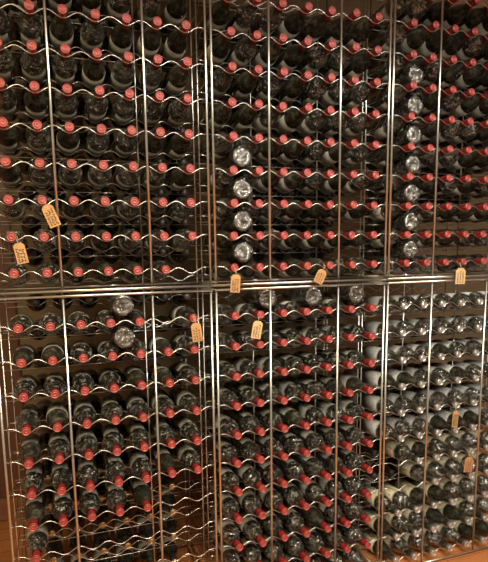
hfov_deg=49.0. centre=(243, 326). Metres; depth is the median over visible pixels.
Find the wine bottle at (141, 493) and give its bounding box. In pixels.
[128,475,151,511]
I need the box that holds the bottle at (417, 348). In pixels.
[398,342,444,361]
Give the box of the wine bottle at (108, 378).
[98,368,121,392]
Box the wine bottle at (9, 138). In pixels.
[0,117,20,155]
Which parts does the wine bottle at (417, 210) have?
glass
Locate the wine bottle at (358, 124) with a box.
[333,110,378,141]
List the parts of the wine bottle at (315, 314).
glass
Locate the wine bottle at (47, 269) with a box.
[35,263,59,284]
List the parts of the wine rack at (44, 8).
post, post, post, rail, rail, rail, post, post, post, post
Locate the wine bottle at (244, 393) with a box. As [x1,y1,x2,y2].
[230,382,263,406]
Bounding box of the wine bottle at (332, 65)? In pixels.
[314,42,359,77]
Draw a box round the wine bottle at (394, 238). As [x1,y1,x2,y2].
[364,228,410,248]
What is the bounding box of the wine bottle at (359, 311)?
[343,300,375,315]
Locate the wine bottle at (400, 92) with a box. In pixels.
[367,81,416,114]
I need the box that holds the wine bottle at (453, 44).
[435,28,477,60]
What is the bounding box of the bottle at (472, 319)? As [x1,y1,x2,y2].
[451,315,487,332]
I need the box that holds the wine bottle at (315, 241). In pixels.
[295,229,333,249]
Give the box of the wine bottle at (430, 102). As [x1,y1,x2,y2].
[415,86,455,116]
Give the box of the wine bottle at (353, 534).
[330,516,370,548]
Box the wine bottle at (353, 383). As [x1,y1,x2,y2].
[331,372,373,393]
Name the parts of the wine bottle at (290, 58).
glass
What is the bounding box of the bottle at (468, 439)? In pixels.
[442,429,487,450]
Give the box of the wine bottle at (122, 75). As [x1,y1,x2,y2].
[109,52,134,94]
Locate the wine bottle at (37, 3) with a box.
[17,0,40,15]
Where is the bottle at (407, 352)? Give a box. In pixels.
[381,344,425,363]
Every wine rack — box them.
[0,0,212,294]
[0,281,217,561]
[177,0,392,286]
[182,277,386,561]
[324,272,487,561]
[327,0,487,279]
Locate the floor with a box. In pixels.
[0,449,487,561]
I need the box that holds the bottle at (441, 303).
[401,294,445,311]
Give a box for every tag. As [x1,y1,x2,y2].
[13,235,28,263]
[42,199,60,227]
[191,317,202,341]
[230,268,240,292]
[251,316,262,338]
[313,263,326,284]
[452,403,458,426]
[455,263,465,283]
[463,448,472,471]
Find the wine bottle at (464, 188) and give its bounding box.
[438,176,487,197]
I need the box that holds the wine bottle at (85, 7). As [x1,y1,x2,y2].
[77,0,101,23]
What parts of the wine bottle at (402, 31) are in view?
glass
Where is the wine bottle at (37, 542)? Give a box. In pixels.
[26,518,48,561]
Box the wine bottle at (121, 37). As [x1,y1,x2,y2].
[107,13,132,62]
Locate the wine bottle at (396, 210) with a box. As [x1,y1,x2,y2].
[365,201,411,222]
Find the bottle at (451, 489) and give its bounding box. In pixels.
[437,478,472,501]
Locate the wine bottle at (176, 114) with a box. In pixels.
[162,94,191,131]
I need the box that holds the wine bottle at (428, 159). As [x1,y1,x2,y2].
[420,145,452,168]
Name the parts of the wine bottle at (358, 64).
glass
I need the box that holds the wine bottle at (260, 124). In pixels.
[248,102,286,135]
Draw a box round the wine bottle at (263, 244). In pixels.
[253,229,287,250]
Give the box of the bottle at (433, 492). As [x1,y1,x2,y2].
[409,478,455,505]
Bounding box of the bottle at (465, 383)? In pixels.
[460,381,487,395]
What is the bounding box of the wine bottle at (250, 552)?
[239,532,261,561]
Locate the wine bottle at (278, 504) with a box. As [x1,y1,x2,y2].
[253,480,287,514]
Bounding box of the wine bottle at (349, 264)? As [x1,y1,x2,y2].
[321,257,355,275]
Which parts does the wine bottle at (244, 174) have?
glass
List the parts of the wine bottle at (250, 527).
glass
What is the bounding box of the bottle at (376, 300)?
[363,296,407,313]
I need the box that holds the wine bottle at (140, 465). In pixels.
[127,448,151,482]
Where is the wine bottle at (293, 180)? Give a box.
[271,169,310,194]
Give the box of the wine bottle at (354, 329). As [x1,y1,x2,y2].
[334,323,375,342]
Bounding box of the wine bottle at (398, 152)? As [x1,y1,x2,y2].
[366,143,413,169]
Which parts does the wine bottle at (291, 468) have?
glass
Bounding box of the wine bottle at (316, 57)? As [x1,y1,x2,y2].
[292,40,335,76]
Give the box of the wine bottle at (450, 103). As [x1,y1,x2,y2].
[422,88,474,116]
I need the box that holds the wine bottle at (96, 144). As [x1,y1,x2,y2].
[85,124,109,159]
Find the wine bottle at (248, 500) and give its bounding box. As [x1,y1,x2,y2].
[232,483,265,518]
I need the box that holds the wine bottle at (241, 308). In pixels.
[231,303,264,322]
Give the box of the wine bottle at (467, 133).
[439,120,487,146]
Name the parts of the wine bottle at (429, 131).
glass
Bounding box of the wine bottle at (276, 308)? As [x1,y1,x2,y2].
[258,303,287,320]
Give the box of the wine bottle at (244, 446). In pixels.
[231,433,264,463]
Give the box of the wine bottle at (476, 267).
[465,254,486,270]
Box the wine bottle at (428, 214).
[418,201,451,220]
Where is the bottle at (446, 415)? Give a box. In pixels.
[428,409,476,430]
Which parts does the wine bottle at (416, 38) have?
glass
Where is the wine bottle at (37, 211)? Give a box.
[30,194,54,221]
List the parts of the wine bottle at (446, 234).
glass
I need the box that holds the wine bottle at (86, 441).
[75,427,97,459]
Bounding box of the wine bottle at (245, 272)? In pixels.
[231,259,263,278]
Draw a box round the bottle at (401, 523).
[375,508,418,536]
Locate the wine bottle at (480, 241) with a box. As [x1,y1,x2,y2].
[455,228,487,246]
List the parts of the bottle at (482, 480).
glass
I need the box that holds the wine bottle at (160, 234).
[142,229,168,251]
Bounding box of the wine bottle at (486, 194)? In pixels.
[472,192,487,198]
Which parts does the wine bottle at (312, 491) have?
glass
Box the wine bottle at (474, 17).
[451,5,487,35]
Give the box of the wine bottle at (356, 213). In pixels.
[334,201,377,222]
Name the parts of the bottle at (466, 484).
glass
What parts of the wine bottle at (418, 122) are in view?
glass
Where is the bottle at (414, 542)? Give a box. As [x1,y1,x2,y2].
[391,527,435,555]
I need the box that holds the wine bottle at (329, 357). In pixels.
[313,349,353,370]
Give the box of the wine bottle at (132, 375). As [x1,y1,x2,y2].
[122,365,146,389]
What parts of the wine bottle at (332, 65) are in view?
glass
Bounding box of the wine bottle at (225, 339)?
[207,331,239,352]
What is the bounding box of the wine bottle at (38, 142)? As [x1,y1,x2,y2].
[25,120,50,156]
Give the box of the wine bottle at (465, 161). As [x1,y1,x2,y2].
[438,148,487,172]
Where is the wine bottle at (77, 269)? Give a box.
[65,263,86,283]
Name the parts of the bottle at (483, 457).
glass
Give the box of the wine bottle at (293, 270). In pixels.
[276,258,310,276]
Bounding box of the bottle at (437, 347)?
[414,341,460,357]
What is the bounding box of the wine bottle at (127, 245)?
[116,229,141,252]
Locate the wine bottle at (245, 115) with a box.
[226,99,262,134]
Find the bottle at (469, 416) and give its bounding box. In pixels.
[443,407,487,426]
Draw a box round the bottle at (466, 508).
[452,498,487,521]
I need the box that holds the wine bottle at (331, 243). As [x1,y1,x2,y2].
[317,229,354,249]
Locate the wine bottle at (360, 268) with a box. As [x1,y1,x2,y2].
[340,256,377,274]
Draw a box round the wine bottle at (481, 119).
[474,114,487,122]
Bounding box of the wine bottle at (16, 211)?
[0,194,24,221]
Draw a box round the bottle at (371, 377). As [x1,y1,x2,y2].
[362,369,405,389]
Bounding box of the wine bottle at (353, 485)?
[330,472,371,498]
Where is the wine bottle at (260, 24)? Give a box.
[247,0,286,46]
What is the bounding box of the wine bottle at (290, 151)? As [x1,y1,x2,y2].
[271,137,310,166]
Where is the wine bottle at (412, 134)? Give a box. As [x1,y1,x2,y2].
[373,126,422,151]
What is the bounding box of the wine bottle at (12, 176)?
[0,156,22,188]
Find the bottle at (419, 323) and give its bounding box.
[399,319,444,336]
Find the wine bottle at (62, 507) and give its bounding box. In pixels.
[51,487,73,526]
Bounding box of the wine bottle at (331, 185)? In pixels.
[314,170,356,195]
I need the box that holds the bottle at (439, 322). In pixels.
[417,317,462,335]
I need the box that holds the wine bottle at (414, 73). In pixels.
[374,66,423,96]
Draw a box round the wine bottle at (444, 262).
[408,255,448,272]
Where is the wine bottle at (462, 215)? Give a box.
[438,203,487,222]
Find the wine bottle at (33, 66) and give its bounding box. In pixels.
[20,40,45,88]
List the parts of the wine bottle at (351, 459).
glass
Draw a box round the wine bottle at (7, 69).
[0,39,15,85]
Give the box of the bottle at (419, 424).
[395,413,441,435]
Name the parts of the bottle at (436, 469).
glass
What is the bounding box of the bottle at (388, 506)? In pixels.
[360,484,401,516]
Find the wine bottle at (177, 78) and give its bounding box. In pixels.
[161,57,191,99]
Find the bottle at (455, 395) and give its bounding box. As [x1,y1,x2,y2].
[429,385,476,405]
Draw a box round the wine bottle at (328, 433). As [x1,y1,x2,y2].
[311,424,352,449]
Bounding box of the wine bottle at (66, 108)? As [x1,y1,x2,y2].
[54,84,78,124]
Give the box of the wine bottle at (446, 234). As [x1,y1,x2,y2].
[416,229,450,246]
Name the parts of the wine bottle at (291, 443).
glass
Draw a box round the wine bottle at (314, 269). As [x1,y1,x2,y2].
[297,258,333,276]
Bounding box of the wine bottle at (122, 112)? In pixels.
[110,89,135,128]
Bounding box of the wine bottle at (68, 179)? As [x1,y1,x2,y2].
[58,159,81,189]
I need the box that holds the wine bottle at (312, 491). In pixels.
[292,479,331,506]
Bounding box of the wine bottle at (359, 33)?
[334,13,382,50]
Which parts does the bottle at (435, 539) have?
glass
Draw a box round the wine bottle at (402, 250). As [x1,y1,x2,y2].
[370,240,418,259]
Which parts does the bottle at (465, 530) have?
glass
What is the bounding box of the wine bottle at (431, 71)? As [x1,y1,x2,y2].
[417,56,456,87]
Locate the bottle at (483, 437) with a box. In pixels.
[460,428,487,444]
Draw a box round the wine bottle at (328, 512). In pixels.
[311,498,350,527]
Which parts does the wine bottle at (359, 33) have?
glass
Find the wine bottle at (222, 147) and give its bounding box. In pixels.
[203,131,237,163]
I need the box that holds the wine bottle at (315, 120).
[292,106,334,138]
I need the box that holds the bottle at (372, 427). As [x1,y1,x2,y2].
[361,418,404,441]
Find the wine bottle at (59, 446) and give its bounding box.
[47,430,70,463]
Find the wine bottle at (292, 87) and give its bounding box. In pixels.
[270,71,311,105]
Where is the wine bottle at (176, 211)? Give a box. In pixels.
[165,197,194,222]
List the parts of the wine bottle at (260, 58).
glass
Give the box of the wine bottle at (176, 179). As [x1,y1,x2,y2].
[164,164,194,192]
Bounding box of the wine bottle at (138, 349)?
[121,339,146,360]
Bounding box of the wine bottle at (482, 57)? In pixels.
[462,44,487,65]
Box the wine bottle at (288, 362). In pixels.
[273,353,310,374]
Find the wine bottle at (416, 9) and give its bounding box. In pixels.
[388,0,432,28]
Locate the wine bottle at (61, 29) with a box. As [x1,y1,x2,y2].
[50,4,73,54]
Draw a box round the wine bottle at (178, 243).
[167,229,196,251]
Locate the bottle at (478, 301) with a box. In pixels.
[437,293,482,309]
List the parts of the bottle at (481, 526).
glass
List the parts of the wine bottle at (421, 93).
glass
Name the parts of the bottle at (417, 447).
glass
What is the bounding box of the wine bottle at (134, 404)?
[124,394,148,421]
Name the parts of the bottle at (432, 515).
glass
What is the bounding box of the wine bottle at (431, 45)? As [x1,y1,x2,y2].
[415,24,458,58]
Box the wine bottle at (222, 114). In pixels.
[202,98,235,133]
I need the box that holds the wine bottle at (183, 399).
[172,389,200,414]
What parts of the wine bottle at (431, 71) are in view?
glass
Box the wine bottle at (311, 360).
[293,351,331,372]
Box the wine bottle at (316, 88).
[292,73,334,107]
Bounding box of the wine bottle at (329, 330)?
[316,324,353,343]
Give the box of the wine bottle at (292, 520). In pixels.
[273,501,309,537]
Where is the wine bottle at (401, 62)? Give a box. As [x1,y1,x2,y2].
[367,50,416,88]
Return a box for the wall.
[8,0,487,479]
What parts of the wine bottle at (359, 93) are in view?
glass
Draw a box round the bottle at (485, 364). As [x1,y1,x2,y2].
[463,359,487,370]
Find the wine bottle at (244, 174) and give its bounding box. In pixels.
[230,166,262,186]
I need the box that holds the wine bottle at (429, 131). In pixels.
[419,116,454,142]
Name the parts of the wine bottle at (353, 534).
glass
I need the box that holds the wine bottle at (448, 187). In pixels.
[420,175,470,197]
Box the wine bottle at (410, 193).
[372,184,419,203]
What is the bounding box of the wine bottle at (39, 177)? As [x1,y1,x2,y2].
[28,158,52,189]
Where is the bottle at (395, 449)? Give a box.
[377,440,422,463]
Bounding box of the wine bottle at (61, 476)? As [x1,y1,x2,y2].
[50,458,71,495]
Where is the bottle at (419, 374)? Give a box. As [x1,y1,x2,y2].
[396,366,442,385]
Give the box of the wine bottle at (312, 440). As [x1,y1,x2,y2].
[292,427,331,453]
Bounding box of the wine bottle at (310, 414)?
[292,401,331,425]
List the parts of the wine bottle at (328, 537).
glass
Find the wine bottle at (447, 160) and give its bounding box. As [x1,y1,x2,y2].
[420,147,471,172]
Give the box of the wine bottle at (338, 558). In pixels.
[313,540,342,561]
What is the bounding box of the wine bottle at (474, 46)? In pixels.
[448,34,487,63]
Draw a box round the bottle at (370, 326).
[363,321,405,339]
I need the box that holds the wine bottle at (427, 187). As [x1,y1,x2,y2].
[418,174,451,194]
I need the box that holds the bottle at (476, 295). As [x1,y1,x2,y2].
[452,292,487,307]
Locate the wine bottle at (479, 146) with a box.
[473,140,487,149]
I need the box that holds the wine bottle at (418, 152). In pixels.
[400,144,433,158]
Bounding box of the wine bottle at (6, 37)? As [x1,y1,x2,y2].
[0,7,12,49]
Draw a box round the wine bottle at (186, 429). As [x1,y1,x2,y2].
[173,415,201,444]
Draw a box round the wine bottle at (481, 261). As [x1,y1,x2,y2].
[441,254,486,271]
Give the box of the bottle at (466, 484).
[455,475,487,497]
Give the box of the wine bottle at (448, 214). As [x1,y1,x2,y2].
[421,202,470,222]
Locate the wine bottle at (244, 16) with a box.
[224,0,261,43]
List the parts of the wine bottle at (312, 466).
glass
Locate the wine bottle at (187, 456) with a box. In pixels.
[173,441,201,473]
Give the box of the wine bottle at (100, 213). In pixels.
[89,195,112,221]
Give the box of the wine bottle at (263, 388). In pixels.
[251,380,287,404]
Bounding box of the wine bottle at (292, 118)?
[271,103,311,137]
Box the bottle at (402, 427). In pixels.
[377,415,422,438]
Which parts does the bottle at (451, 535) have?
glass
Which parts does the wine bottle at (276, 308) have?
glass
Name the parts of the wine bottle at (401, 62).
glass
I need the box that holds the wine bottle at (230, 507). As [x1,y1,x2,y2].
[211,487,242,523]
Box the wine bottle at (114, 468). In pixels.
[102,452,125,486]
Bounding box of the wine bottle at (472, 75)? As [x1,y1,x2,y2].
[441,63,487,91]
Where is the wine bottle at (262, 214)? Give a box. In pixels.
[252,199,287,222]
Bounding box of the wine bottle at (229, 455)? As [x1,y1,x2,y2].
[209,436,241,467]
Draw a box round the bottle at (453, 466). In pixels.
[427,455,473,477]
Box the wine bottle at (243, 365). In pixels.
[230,356,263,378]
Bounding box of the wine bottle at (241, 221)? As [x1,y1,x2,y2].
[217,211,252,233]
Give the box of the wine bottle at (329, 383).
[312,374,353,396]
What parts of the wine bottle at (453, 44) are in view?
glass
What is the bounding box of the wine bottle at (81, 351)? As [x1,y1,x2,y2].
[70,340,92,364]
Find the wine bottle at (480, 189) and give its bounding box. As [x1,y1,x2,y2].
[455,183,487,198]
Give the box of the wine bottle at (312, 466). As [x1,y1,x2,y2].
[292,454,330,479]
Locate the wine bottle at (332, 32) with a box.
[314,9,360,46]
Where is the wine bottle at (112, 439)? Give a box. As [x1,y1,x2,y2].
[100,424,123,455]
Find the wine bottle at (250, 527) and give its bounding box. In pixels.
[234,508,266,546]
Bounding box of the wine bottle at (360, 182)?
[334,171,378,195]
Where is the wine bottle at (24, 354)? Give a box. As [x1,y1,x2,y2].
[12,344,35,368]
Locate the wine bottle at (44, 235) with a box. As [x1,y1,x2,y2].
[32,229,56,253]
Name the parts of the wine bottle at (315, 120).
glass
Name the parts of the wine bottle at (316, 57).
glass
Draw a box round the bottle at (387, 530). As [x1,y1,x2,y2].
[361,506,399,540]
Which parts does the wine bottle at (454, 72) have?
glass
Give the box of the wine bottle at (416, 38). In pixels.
[387,21,438,58]
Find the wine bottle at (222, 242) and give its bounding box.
[204,229,237,250]
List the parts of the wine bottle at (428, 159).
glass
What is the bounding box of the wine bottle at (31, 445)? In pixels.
[19,433,41,468]
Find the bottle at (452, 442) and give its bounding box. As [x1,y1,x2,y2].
[427,431,473,453]
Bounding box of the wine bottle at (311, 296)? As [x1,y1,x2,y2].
[282,287,321,305]
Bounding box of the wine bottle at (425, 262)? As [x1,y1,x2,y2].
[393,257,429,272]
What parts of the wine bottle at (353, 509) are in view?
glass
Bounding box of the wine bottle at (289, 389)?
[273,378,310,401]
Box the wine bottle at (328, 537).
[311,519,350,552]
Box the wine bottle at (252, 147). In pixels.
[231,133,262,154]
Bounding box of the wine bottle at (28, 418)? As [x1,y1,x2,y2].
[16,404,39,435]
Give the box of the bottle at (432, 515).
[413,502,453,528]
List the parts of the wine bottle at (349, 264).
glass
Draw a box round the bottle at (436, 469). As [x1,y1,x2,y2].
[420,458,456,481]
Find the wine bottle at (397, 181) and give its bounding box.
[365,173,412,196]
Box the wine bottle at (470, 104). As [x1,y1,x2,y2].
[440,91,487,119]
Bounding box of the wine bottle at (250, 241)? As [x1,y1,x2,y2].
[231,229,263,246]
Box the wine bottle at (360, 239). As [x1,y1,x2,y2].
[335,229,376,248]
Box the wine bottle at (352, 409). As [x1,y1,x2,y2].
[331,397,372,420]
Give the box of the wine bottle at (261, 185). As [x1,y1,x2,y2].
[252,168,287,194]
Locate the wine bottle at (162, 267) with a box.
[144,260,169,280]
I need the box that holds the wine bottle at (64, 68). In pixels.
[52,44,76,89]
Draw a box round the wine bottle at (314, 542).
[293,521,330,557]
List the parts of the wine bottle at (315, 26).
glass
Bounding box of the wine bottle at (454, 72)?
[425,58,475,88]
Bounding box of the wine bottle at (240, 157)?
[220,146,251,171]
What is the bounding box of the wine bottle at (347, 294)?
[321,285,364,303]
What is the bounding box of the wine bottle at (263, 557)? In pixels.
[261,551,273,561]
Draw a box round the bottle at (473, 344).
[447,338,487,355]
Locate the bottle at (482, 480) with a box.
[466,472,487,490]
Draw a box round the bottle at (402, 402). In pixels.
[378,391,423,412]
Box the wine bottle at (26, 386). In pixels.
[13,374,37,401]
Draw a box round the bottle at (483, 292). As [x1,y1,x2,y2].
[469,291,487,306]
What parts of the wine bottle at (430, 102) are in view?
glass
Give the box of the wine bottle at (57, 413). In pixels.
[46,401,67,431]
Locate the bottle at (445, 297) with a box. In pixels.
[419,293,464,310]
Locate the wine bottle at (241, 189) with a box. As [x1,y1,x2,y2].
[218,179,251,202]
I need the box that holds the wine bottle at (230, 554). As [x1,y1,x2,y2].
[212,536,239,561]
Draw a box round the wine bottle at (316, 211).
[293,200,333,222]
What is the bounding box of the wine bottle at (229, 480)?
[211,462,242,495]
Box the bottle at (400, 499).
[376,481,420,512]
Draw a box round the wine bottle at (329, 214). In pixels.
[315,200,356,222]
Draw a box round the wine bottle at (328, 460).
[312,451,352,476]
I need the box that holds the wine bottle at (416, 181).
[400,173,432,186]
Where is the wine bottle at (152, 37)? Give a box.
[135,17,161,63]
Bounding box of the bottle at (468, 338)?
[464,337,487,353]
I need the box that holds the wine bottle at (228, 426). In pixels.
[209,411,241,439]
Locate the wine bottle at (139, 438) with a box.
[125,420,149,451]
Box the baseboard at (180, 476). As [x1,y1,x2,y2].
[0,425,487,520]
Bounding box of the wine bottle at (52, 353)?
[42,342,63,366]
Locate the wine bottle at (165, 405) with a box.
[149,391,174,417]
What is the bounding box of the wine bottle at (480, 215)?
[454,203,487,222]
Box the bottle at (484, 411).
[460,404,487,419]
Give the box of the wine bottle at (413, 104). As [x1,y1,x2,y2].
[373,96,422,124]
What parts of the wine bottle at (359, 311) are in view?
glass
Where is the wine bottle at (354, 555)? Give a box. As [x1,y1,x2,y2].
[330,538,363,561]
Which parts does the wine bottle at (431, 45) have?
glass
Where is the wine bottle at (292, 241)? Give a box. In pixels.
[274,229,310,249]
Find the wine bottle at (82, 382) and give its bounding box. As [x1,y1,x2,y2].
[71,370,93,395]
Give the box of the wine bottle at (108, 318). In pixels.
[94,310,117,331]
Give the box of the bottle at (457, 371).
[431,362,478,380]
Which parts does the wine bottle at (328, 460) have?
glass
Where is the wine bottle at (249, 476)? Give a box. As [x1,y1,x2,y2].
[232,459,265,492]
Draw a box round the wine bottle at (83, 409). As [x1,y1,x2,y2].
[73,399,95,428]
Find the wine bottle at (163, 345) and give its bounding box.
[147,336,172,357]
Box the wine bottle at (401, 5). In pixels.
[369,0,409,32]
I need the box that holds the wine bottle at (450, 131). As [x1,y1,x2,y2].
[421,117,473,145]
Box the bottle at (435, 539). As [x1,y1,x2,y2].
[411,525,452,551]
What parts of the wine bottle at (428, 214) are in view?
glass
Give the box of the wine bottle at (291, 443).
[273,431,310,456]
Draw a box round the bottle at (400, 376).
[379,368,424,387]
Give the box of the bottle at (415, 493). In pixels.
[392,478,437,508]
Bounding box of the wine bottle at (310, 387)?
[293,376,332,398]
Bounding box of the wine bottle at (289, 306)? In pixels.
[276,301,310,319]
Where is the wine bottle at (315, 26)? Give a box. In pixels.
[292,6,335,50]
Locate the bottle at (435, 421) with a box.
[411,411,458,432]
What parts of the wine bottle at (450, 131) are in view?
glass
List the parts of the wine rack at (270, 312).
post, rail, post, post, post, rail, post, post, rail, rail, post, post, post, post, post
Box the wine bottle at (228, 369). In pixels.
[208,359,240,381]
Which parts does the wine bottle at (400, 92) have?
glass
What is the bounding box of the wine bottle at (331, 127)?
[314,107,358,139]
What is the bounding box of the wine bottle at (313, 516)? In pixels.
[292,497,330,532]
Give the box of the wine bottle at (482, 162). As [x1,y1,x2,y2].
[455,155,487,173]
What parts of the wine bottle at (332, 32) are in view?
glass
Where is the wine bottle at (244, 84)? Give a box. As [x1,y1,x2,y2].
[225,65,262,104]
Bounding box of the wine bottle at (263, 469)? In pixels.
[252,456,287,487]
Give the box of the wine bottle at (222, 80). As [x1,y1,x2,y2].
[202,62,236,102]
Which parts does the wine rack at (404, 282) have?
post, rail, post, post, rail, post, post, post, rail, rail, post, rail, post, post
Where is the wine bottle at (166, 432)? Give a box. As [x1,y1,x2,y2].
[150,418,175,448]
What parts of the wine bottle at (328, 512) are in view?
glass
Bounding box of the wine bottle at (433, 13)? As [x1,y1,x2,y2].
[410,0,458,31]
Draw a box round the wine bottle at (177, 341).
[170,334,198,355]
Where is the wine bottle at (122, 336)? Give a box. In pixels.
[110,325,135,347]
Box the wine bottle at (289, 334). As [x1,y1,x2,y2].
[274,327,310,347]
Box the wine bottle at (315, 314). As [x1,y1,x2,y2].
[301,302,332,318]
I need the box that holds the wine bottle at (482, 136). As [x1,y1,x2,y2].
[456,128,487,148]
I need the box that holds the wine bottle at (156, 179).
[140,163,166,191]
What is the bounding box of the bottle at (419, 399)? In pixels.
[395,389,440,410]
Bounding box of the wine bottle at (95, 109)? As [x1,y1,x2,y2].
[83,86,107,126]
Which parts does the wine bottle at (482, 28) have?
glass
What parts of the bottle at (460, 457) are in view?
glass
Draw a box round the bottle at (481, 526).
[465,516,487,533]
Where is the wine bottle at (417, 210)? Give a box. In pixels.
[399,202,431,215]
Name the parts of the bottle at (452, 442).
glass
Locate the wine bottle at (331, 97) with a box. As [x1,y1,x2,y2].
[313,76,358,109]
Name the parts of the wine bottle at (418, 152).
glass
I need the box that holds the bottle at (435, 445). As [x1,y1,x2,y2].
[410,434,456,456]
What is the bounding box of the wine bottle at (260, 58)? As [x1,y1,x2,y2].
[247,33,286,75]
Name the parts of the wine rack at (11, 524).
post, post, post, post, post, rail, rail, rail, rail, post, post, post, post, post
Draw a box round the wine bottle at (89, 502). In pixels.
[78,485,100,521]
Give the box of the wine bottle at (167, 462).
[151,444,176,477]
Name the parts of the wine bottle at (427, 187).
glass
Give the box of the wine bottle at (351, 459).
[331,448,372,473]
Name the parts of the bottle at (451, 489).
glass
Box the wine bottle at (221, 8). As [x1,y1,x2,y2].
[199,0,231,41]
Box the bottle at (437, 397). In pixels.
[413,387,459,408]
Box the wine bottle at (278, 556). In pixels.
[256,528,286,561]
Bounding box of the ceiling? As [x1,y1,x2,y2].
[192,0,487,23]
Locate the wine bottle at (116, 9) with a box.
[105,0,131,28]
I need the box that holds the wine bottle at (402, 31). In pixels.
[368,18,417,60]
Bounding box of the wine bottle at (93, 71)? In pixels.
[81,48,104,92]
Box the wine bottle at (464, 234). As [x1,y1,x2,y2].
[422,229,468,247]
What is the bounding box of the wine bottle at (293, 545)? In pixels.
[275,524,309,561]
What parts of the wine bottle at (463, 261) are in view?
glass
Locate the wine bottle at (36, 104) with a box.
[24,81,47,122]
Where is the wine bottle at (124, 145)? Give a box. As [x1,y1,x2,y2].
[112,126,137,159]
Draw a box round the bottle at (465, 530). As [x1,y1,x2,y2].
[446,518,485,543]
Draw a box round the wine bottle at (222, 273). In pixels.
[205,259,238,278]
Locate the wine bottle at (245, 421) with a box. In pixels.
[231,409,264,435]
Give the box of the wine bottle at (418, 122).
[399,114,435,131]
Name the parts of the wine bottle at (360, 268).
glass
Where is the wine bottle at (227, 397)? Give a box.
[209,385,240,410]
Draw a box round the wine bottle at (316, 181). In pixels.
[292,170,333,194]
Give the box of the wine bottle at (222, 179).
[203,166,237,193]
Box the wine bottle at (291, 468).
[273,456,310,483]
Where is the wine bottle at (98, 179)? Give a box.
[87,160,111,190]
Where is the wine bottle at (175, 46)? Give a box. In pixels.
[160,20,190,68]
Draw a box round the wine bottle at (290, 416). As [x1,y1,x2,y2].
[272,404,309,429]
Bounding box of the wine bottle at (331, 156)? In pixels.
[313,139,357,167]
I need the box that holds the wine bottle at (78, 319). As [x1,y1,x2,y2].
[67,311,90,333]
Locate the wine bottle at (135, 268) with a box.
[118,261,142,281]
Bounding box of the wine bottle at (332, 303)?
[320,299,354,316]
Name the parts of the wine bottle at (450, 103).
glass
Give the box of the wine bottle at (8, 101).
[0,78,18,121]
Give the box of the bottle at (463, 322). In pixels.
[434,316,481,333]
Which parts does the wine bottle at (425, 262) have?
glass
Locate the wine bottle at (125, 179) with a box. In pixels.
[114,162,139,191]
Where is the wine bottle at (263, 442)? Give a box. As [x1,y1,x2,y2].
[252,433,287,460]
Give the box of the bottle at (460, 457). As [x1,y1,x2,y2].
[446,452,487,474]
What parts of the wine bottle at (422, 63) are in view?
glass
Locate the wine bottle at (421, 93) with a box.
[385,84,435,111]
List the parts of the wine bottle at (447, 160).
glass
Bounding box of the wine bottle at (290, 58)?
[270,37,311,76]
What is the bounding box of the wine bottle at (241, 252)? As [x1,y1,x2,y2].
[218,242,252,263]
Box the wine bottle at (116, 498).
[103,479,126,515]
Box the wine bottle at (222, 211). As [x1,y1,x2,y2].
[204,198,237,222]
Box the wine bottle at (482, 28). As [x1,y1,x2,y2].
[475,14,487,36]
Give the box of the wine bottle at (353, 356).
[333,348,374,368]
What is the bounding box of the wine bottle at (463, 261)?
[430,255,466,271]
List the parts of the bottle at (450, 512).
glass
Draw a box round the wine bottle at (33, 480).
[21,461,44,499]
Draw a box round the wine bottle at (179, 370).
[171,361,199,385]
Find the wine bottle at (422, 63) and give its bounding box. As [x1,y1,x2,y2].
[387,53,436,82]
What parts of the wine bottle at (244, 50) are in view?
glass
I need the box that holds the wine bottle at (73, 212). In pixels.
[61,196,83,221]
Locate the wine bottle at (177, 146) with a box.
[163,129,192,162]
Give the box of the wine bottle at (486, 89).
[476,88,487,94]
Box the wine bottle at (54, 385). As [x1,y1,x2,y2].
[43,372,66,398]
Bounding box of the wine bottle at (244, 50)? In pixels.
[224,30,260,75]
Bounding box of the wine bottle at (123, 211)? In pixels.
[115,196,140,221]
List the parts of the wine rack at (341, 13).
post, post, rail, post, post, rail, rail, post, post, rail, post, post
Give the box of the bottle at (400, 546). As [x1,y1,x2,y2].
[374,531,417,559]
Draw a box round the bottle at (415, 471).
[393,459,438,484]
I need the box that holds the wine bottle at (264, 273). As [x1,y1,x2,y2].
[254,259,286,277]
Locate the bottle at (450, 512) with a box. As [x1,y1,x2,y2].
[430,499,471,524]
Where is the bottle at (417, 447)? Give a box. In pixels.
[395,437,439,460]
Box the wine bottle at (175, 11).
[160,0,187,35]
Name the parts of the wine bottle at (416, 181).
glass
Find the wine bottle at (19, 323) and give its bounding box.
[8,314,32,337]
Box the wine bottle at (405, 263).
[365,256,409,273]
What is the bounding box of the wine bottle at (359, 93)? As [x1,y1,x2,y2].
[334,78,380,110]
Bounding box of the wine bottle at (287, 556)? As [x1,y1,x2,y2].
[282,547,297,561]
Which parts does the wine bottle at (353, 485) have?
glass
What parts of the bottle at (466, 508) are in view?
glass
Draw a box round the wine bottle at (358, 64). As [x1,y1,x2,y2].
[335,46,381,80]
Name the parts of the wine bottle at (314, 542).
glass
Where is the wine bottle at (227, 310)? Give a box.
[206,304,238,323]
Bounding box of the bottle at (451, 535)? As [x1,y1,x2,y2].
[429,521,469,546]
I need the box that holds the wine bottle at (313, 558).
[294,543,321,561]
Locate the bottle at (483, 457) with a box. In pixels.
[461,449,487,468]
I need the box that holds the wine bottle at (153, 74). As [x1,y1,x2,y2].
[136,54,162,97]
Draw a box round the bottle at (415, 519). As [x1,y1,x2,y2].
[394,505,436,532]
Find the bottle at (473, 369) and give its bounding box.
[447,361,487,378]
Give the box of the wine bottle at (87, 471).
[76,457,98,491]
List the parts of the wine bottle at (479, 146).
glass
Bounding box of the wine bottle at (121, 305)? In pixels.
[108,295,133,315]
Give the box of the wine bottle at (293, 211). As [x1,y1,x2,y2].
[273,200,311,222]
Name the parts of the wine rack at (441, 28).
post, post, post, post, rail, post, rail, post, post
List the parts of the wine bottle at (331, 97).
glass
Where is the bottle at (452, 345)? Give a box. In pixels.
[431,339,479,357]
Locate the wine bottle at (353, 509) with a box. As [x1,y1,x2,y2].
[330,497,370,523]

